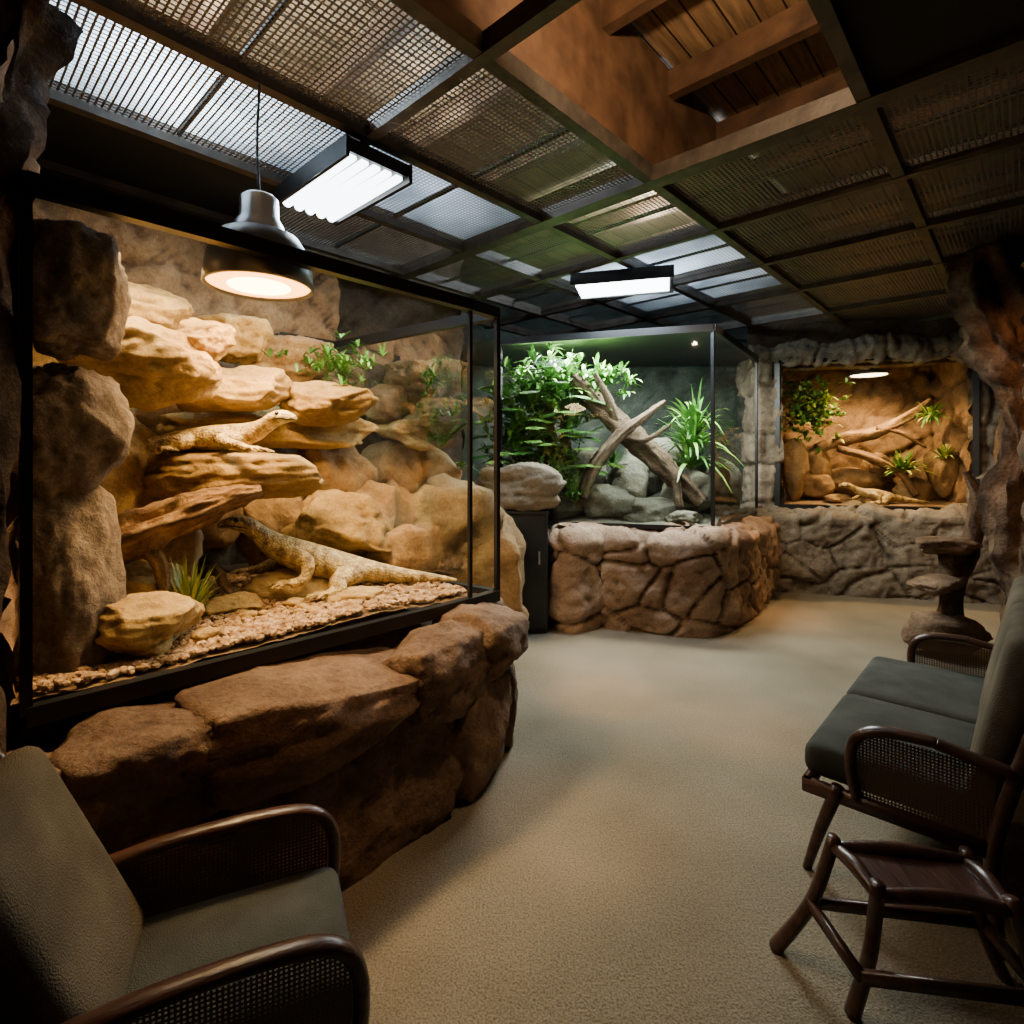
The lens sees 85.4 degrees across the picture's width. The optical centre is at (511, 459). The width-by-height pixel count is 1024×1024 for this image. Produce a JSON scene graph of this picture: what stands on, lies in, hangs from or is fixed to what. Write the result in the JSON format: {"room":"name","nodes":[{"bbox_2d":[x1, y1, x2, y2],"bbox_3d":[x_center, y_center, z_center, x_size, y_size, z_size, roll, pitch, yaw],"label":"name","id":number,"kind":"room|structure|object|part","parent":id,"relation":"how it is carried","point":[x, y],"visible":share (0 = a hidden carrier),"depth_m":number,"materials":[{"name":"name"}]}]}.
{"room":"animal exhibit","nodes":[
{"label":"animal exhibit","id":0,"kind":"room"},
{"bbox_2d":[15,205,463,710],"bbox_3d":[-2.363,-0.475,3.931,0.182,4.150,5.350,0,0,43],"label":"wall","id":1,"kind":"structure","parent":0,"point":[363,309],"depth_m":5.29,"materials":[{"name":"paint"}]},
{"bbox_2d":[33,0,1023,338],"bbox_3d":[1.019,-1.700,3.965,11.170,0.100,11.385,0,0,0],"label":"ceiling","id":2,"kind":"structure","parent":0,"point":[150,108],"depth_m":3.07,"materials":[{"name":"black metal"}]},
{"bbox_2d":[140,0,1023,312],"bbox_3d":[0.854,-2.130,4.596,8.000,0.780,11.100,0,0,43],"label":"ceiling","id":3,"kind":"structure","parent":0,"point":[668,78],"depth_m":3.46,"materials":[{"name":"brown metal"}]},
{"bbox_2d":[201,84,313,301],"bbox_3d":[-1.110,-1.198,2.440,0.452,0.905,0.452,0,0,0],"label":"heat lamp","id":4,"kind":"object","parent":3,"relation":"hanging from","point":[227,271],"visible":0.87,"depth_m":2.35,"materials":[{"name":"metal"}]},
{"bbox_2d":[274,134,411,225],"bbox_3d":[-0.970,-1.550,3.140,0.800,0.110,0.400,0,0,43],"label":"fluorescent light fixture","id":5,"kind":"object","parent":3,"relation":"attached to","point":[350,176],"visible":1,"depth_m":3.03,"materials":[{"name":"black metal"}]},
{"bbox_2d":[570,264,673,299],"bbox_3d":[1.000,-1.590,5.000,0.880,0.110,0.480,0,0,16],"label":"fluorescent light fixture","id":6,"kind":"object","parent":3,"relation":"attached to","point":[649,280],"visible":1,"depth_m":4.87,"materials":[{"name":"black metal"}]},
{"bbox_2d":[458,267,747,513],"bbox_3d":[1.299,-0.475,6.872,4.402,4.150,2.013,0,0,0],"label":"wall","id":7,"kind":"structure","parent":0,"point":[659,383],"depth_m":7.80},
{"bbox_2d":[341,592,1023,1023],"bbox_3d":[1.000,1.600,3.250,12.000,0.001,11.500,0,0,0],"label":"floor","id":8,"kind":"structure","parent":0,"point":[636,852],"depth_m":2.23,"materials":[{"name":"beige carpet"}]},
{"bbox_2d":[0,0,83,754],"bbox_3d":[-1.716,-0.026,1.727,0.448,3.331,0.869,0,0,-21],"label":"rock column","id":9,"kind":"structure","parent":8,"relation":"on","point":[45,37],"depth_m":1.80,"materials":[{"name":"brown stone"}]},
{"bbox_2d":[0,746,369,1023],"bbox_3d":[-0.799,1.138,1.277,0.840,0.927,0.552,0,0,-24],"label":"armchair","id":10,"kind":"object","parent":8,"relation":"on","point":[77,946],"visible":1,"depth_m":1.21,"materials":[{"name":"fabric"}]},
{"bbox_2d":[0,746,143,1023],"bbox_3d":[-0.996,0.944,1.188,0.302,0.536,0.416,0,0,-24],"label":"cushion","id":11,"kind":"object","parent":10,"relation":"on","point":[72,927],"depth_m":1.15,"materials":[{"name":"grey fabric"}]},
{"bbox_3d":[-0.786,1.163,1.555,0.524,0.230,0.001,0,0,-24],"label":"cane panel","id":12,"kind":"part","parent":10,"relation":"part of","materials":[{"name":"brown wicker"}]},
{"bbox_3d":[-0.582,1.163,1.102,0.524,0.230,0.001,0,0,-24],"label":"cane panel","id":13,"kind":"part","parent":10,"relation":"part of","materials":[{"name":"brown wicker"}]},
{"bbox_2d":[126,867,352,1023],"bbox_3d":[-0.663,1.221,1.338,0.515,0.144,0.416,0,0,-24],"label":"seat cushion","id":14,"kind":"object","parent":10,"relation":"on","point":[166,945],"depth_m":1.36,"materials":[{"name":"fabric"}]},
{"bbox_2d":[6,593,529,918],"bbox_3d":[-1.116,1.226,2.508,2.426,1.007,3.662,0,0,0],"label":"stone base","id":15,"kind":"object","parent":8,"relation":"on","point":[382,733],"depth_m":2.05,"materials":[{"name":"brown stone"}]},
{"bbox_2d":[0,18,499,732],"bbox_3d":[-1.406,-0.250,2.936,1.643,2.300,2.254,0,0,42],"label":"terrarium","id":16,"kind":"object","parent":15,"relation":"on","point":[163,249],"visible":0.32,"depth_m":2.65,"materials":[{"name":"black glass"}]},
{"bbox_2d":[142,551,225,604],"bbox_3d":[-1.403,0.542,2.397,0.351,0.317,0.337,0,0,41],"label":"grass tuft","id":17,"kind":"object","parent":16,"relation":"on","point":[189,587],"visible":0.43,"depth_m":2.39,"materials":[{"name":"green plant"}]},
{"bbox_2d":[1,218,429,697],"bbox_3d":[-1.512,-0.001,3.010,1.336,1.697,2.307,0,0,25],"label":"rock pile","id":18,"kind":"object","parent":16,"relation":"on","point":[107,346],"visible":0.85,"depth_m":2.22,"materials":[{"name":"beige stone"}]},
{"bbox_2d":[117,484,262,591],"bbox_3d":[-1.544,0.357,2.393,0.817,0.498,0.367,0,0,0],"label":"driftwood log","id":19,"kind":"object","parent":18,"relation":"on","point":[145,531],"visible":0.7,"depth_m":2.34,"materials":[{"name":"brown wood"}]},
{"bbox_2d":[141,450,324,498],"bbox_3d":[-1.420,0.078,2.766,0.917,0.257,0.519,0,0,-11],"label":"rock ledge","id":20,"kind":"object","parent":18,"relation":"on","point":[171,475],"visible":0.76,"depth_m":2.62,"materials":[{"name":"beige stone"}]},
{"bbox_2d":[145,410,296,453],"bbox_3d":[-1.448,-0.134,2.720,0.864,0.211,0.459,0,0,0],"label":"monitor lizard","id":21,"kind":"object","parent":20,"relation":"on","point":[240,437],"visible":0.93,"depth_m":2.66},
{"bbox_2d":[260,329,397,387],"bbox_3d":[-1.159,-0.567,3.381,0.900,0.459,0.552,0,0,0],"label":"bush","id":22,"kind":"object","parent":18,"relation":"on","point":[345,363],"visible":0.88,"depth_m":3.35,"materials":[{"name":"green plant"}]},
{"bbox_2d":[196,564,234,593],"bbox_3d":[-1.542,0.621,2.900,0.441,0.123,0.144,0,0,29],"label":"twig","id":23,"kind":"object","parent":16,"relation":"on","point":[222,579],"visible":0.7,"depth_m":2.86,"materials":[{"name":"brown wood"}]},
{"bbox_3d":[-1.353,-0.035,2.966,1.609,1.700,2.132,0,0,42],"label":"frame","id":24,"kind":"part","parent":16,"relation":"part of","materials":[{"name":"black metal"}]},
{"bbox_2d":[190,568,383,641],"bbox_3d":[-1.169,0.674,2.593,0.765,0.176,1.408,0,0,17],"label":"loose stones","id":25,"kind":"object","parent":16,"relation":"in","point":[240,603],"visible":0.55,"depth_m":2.78,"materials":[{"name":"beige stone"}]},
{"bbox_2d":[217,515,456,599],"bbox_3d":[-0.915,0.500,3.047,1.250,0.433,0.546,0,0,-19],"label":"monitor lizard","id":26,"kind":"object","parent":16,"relation":"on","point":[343,570],"visible":0.98,"depth_m":2.92},
{"bbox_2d":[428,443,528,618],"bbox_3d":[-0.589,0.750,4.593,1.584,1.845,0.917,0,0,-19],"label":"boulders","id":27,"kind":"object","parent":8,"relation":"on","point":[447,491],"visible":0.34,"depth_m":4.40,"materials":[{"name":"tan sandstone"}]},
{"bbox_2d":[428,369,480,470],"bbox_3d":[-0.782,-0.401,4.619,1.088,1.049,0.833,0,0,-16],"label":"bush","id":28,"kind":"object","parent":27,"relation":"on","point":[435,414],"visible":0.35,"depth_m":4.62,"materials":[{"name":"green plant"}]},
{"bbox_2d":[504,509,548,631],"bbox_3d":[0.070,1.030,5.325,0.540,1.120,0.500,0,0,0],"label":"base cabinet","id":29,"kind":"object","parent":8,"relation":"on","point":[533,525],"visible":0.52,"depth_m":5.10,"materials":[{"name":"metal"}]},
{"bbox_2d":[476,462,566,510],"bbox_3d":[0.077,0.252,5.308,0.883,0.463,0.556,0,0,0],"label":"boulder","id":30,"kind":"object","parent":29,"relation":"on","point":[524,486],"visible":0.84,"depth_m":5.09,"materials":[{"name":"grey stone"}]},
{"bbox_2d":[548,513,781,638],"bbox_3d":[1.852,1.097,6.097,3.099,1.005,2.305,0,0,0],"label":"stone base","id":31,"kind":"object","parent":8,"relation":"on","point":[708,581],"depth_m":5.15,"materials":[{"name":"brown stone"}]},
{"bbox_2d":[473,324,758,528],"bbox_3d":[1.281,-0.310,6.413,3.561,1.960,2.374,0,0,0],"label":"terrarium","id":32,"kind":"object","parent":31,"relation":"on","point":[701,344],"visible":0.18,"depth_m":6.20,"materials":[{"name":"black glass"}]},
{"bbox_2d":[461,343,641,479],"bbox_3d":[0.284,-0.368,6.046,2.278,1.991,1.126,0,0,-17],"label":"bush","id":33,"kind":"object","parent":32,"relation":"in","point":[559,397],"visible":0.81,"depth_m":5.99,"materials":[{"name":"green plant"}]},
{"bbox_3d":[1.260,-1.290,6.435,3.520,0.001,2.330,0,0,0],"label":"hood panel","id":34,"kind":"part","parent":32,"relation":"part of","materials":[{"name":"black metal"}]},
{"bbox_3d":[1.648,-0.307,5.807,3.364,1.955,1.256,0,0,-18],"label":"frame","id":35,"kind":"part","parent":32,"relation":"part of","materials":[{"name":"black metal"}]},
{"bbox_2d":[548,437,742,522],"bbox_3d":[1.333,0.206,6.173,2.788,0.972,1.511,0,0,0],"label":"rock pile","id":36,"kind":"object","parent":32,"relation":"on","point":[624,493],"visible":0.62,"depth_m":5.94,"materials":[{"name":"grey stone"}]},
{"bbox_2d":[538,378,574,483],"bbox_3d":[0.505,-0.250,6.291,0.479,1.518,0.314,0,0,-32],"label":"bush","id":37,"kind":"object","parent":36,"relation":"on","point":[546,418],"visible":0.11,"depth_m":6.24,"materials":[{"name":"green plant"}]},
{"bbox_2d":[539,446,627,506],"bbox_3d":[0.828,0.172,5.974,1.190,0.646,0.726,0,0,-38],"label":"fern","id":38,"kind":"object","parent":36,"relation":"on","point":[574,494],"visible":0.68,"depth_m":5.83,"materials":[{"name":"green plant"}]},
{"bbox_2d":[570,372,707,509],"bbox_3d":[1.303,-0.217,5.816,1.434,1.446,0.418,0,0,7],"label":"branches","id":39,"kind":"object","parent":36,"relation":"on","point":[627,432],"visible":0.99,"depth_m":5.72,"materials":[{"name":"brown wood"}]},
{"bbox_2d":[649,379,761,490],"bbox_3d":[1.964,-0.242,6.021,1.192,1.287,1.250,0,0,-43],"label":"dracaena plant","id":40,"kind":"object","parent":36,"relation":"on","point":[691,440],"visible":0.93,"depth_m":5.90,"materials":[{"name":"green plant"}]},
{"bbox_2d":[769,832,1023,1023],"bbox_3d":[1.164,1.388,1.601,0.701,0.445,0.392,0,0,9],"label":"side table","id":41,"kind":"object","parent":8,"relation":"on","point":[893,874],"visible":1,"depth_m":1.59,"materials":[{"name":"brown wood"}]},
{"bbox_3d":[1.180,1.196,1.600,0.360,0.001,0.240,0,0,0],"label":"woven seat","id":42,"kind":"part","parent":41,"relation":"part of","materials":[{"name":"brown wicker"}]},
{"bbox_2d":[802,576,1023,960],"bbox_3d":[1.921,1.089,2.478,0.772,1.031,1.544,0,0,43],"label":"cushioned bench","id":43,"kind":"object","parent":8,"relation":"on","point":[947,744],"visible":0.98,"depth_m":2.03,"materials":[{"name":"fabric"}]},
{"bbox_2d":[805,694,983,827],"bbox_3d":[1.605,1.188,2.293,0.560,0.156,0.692,0,0,43],"label":"seat cushion","id":44,"kind":"object","parent":43,"relation":"on","point":[825,750],"depth_m":2.25,"materials":[{"name":"fabric"}]},
{"bbox_2d":[846,656,984,723],"bbox_3d":[2.081,1.188,2.807,0.560,0.156,0.692,0,0,43],"label":"seat cushion","id":45,"kind":"object","parent":43,"relation":"on","point":[956,695],"depth_m":2.73,"materials":[{"name":"fabric"}]},
{"bbox_3d":[1.421,1.125,1.933,0.400,0.250,0.001,0,0,43],"label":"cane panel","id":46,"kind":"part","parent":43,"relation":"part of","materials":[{"name":"brown wicker"}]},
{"bbox_3d":[2.427,1.125,3.018,0.400,0.250,0.001,0,0,43],"label":"cane panel","id":47,"kind":"part","parent":43,"relation":"part of","materials":[{"name":"brown wicker"}]},
{"bbox_2d":[965,602,1023,807],"bbox_3d":[1.850,0.877,2.066,0.221,0.592,0.692,0,0,43],"label":"cushion","id":48,"kind":"object","parent":43,"relation":"on","point":[997,733],"depth_m":1.83,"materials":[{"name":"grey fabric"}]},
{"bbox_2d":[978,576,1023,713],"bbox_3d":[2.326,0.877,2.579,0.221,0.592,0.692,0,0,43],"label":"cushion","id":49,"kind":"object","parent":43,"relation":"on","point":[1016,595],"depth_m":2.52,"materials":[{"name":"grey fabric"}]},
{"bbox_2d":[901,471,992,655],"bbox_3d":[3.611,0.846,4.578,0.716,1.512,0.501,0,0,0],"label":"stone pedestal","id":50,"kind":"object","parent":8,"relation":"on","point":[958,557],"visible":0.92,"depth_m":4.52,"materials":[{"name":"brown stone"}]},
{"bbox_2d":[943,234,1023,605],"bbox_3d":[3.852,-0.016,4.228,0.784,3.367,0.809,0,0,0],"label":"rock column","id":51,"kind":"structure","parent":8,"relation":"on","point":[985,297],"depth_m":4.22,"materials":[{"name":"brown stone"}]},
{"bbox_2d":[729,253,1001,604],"bbox_3d":[4.257,-0.475,6.655,3.184,4.150,0.809,0,0,22],"label":"wall","id":52,"kind":"structure","parent":0,"point":[864,549],"depth_m":6.59,"materials":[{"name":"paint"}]},
{"bbox_2d":[775,355,979,510],"bbox_3d":[4.495,-0.315,7.199,2.245,1.870,1.149,0,0,15],"label":"terrarium","id":53,"kind":"object","parent":52,"relation":"attached to","point":[874,401],"visible":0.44,"depth_m":7.48,"materials":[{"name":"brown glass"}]},
{"bbox_2d":[847,367,891,378],"bbox_3d":[4.500,-1.120,7.000,0.480,0.120,0.480,0,0,0],"label":"lamp","id":54,"kind":"object","parent":53,"relation":"attached to","point":[863,373],"visible":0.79,"depth_m":6.93,"materials":[{"name":"white plastic"}]},
{"bbox_3d":[4.500,-1.065,7.000,0.400,0.010,0.400,0,0,0],"label":"bulb","id":55,"kind":"part","parent":54,"relation":"part of","materials":[{"name":"white glass"}]},
{"bbox_2d":[781,438,959,502],"bbox_3d":[4.538,0.145,7.240,2.091,0.871,0.946,0,0,0],"label":"rock pile","id":56,"kind":"object","parent":53,"relation":"in","point":[805,474],"visible":0.75,"depth_m":7.12,"materials":[{"name":"brown stone"}]},
{"bbox_2d":[781,375,855,452],"bbox_3d":[3.834,-0.586,7.164,1.173,1.050,0.617,0,0,0],"label":"leafy bush","id":57,"kind":"object","parent":56,"relation":"on","point":[812,411],"visible":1,"depth_m":7.11,"materials":[{"name":"green plant"}]},
{"bbox_2d":[814,398,932,496],"bbox_3d":[4.612,-0.158,7.093,1.337,1.251,0.270,0,0,20],"label":"branches","id":58,"kind":"object","parent":56,"relation":"on","point":[850,437],"visible":0.96,"depth_m":7.04,"materials":[{"name":"brown wood"}]},
{"bbox_2d":[873,446,939,475],"bbox_3d":[4.918,0.038,6.963,0.807,0.418,0.753,0,0,-34],"label":"agave plant","id":59,"kind":"object","parent":56,"relation":"on","point":[905,465],"visible":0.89,"depth_m":6.92,"materials":[{"name":"green plant"}]},
{"bbox_2d":[909,402,961,459],"bbox_3d":[5.144,-0.351,6.811,0.626,0.754,0.606,0,0,-37],"label":"air plant","id":60,"kind":"object","parent":56,"relation":"on","point":[930,413],"visible":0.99,"depth_m":6.75,"materials":[{"name":"green plant"}]},
{"bbox_2d":[838,483,929,504],"bbox_3d":[4.564,0.413,6.928,0.970,0.259,0.459,0,0,0],"label":"monitor lizard","id":61,"kind":"object","parent":53,"relation":"in","point":[883,497],"visible":0.99,"depth_m":6.82},
{"bbox_2d":[991,117,1023,621],"bbox_3d":[2.581,-0.475,2.462,0.287,4.150,9.981,0,0,37],"label":"wall","id":62,"kind":"structure","parent":0,"point":[997,434],"depth_m":4.86,"materials":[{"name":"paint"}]}
]}

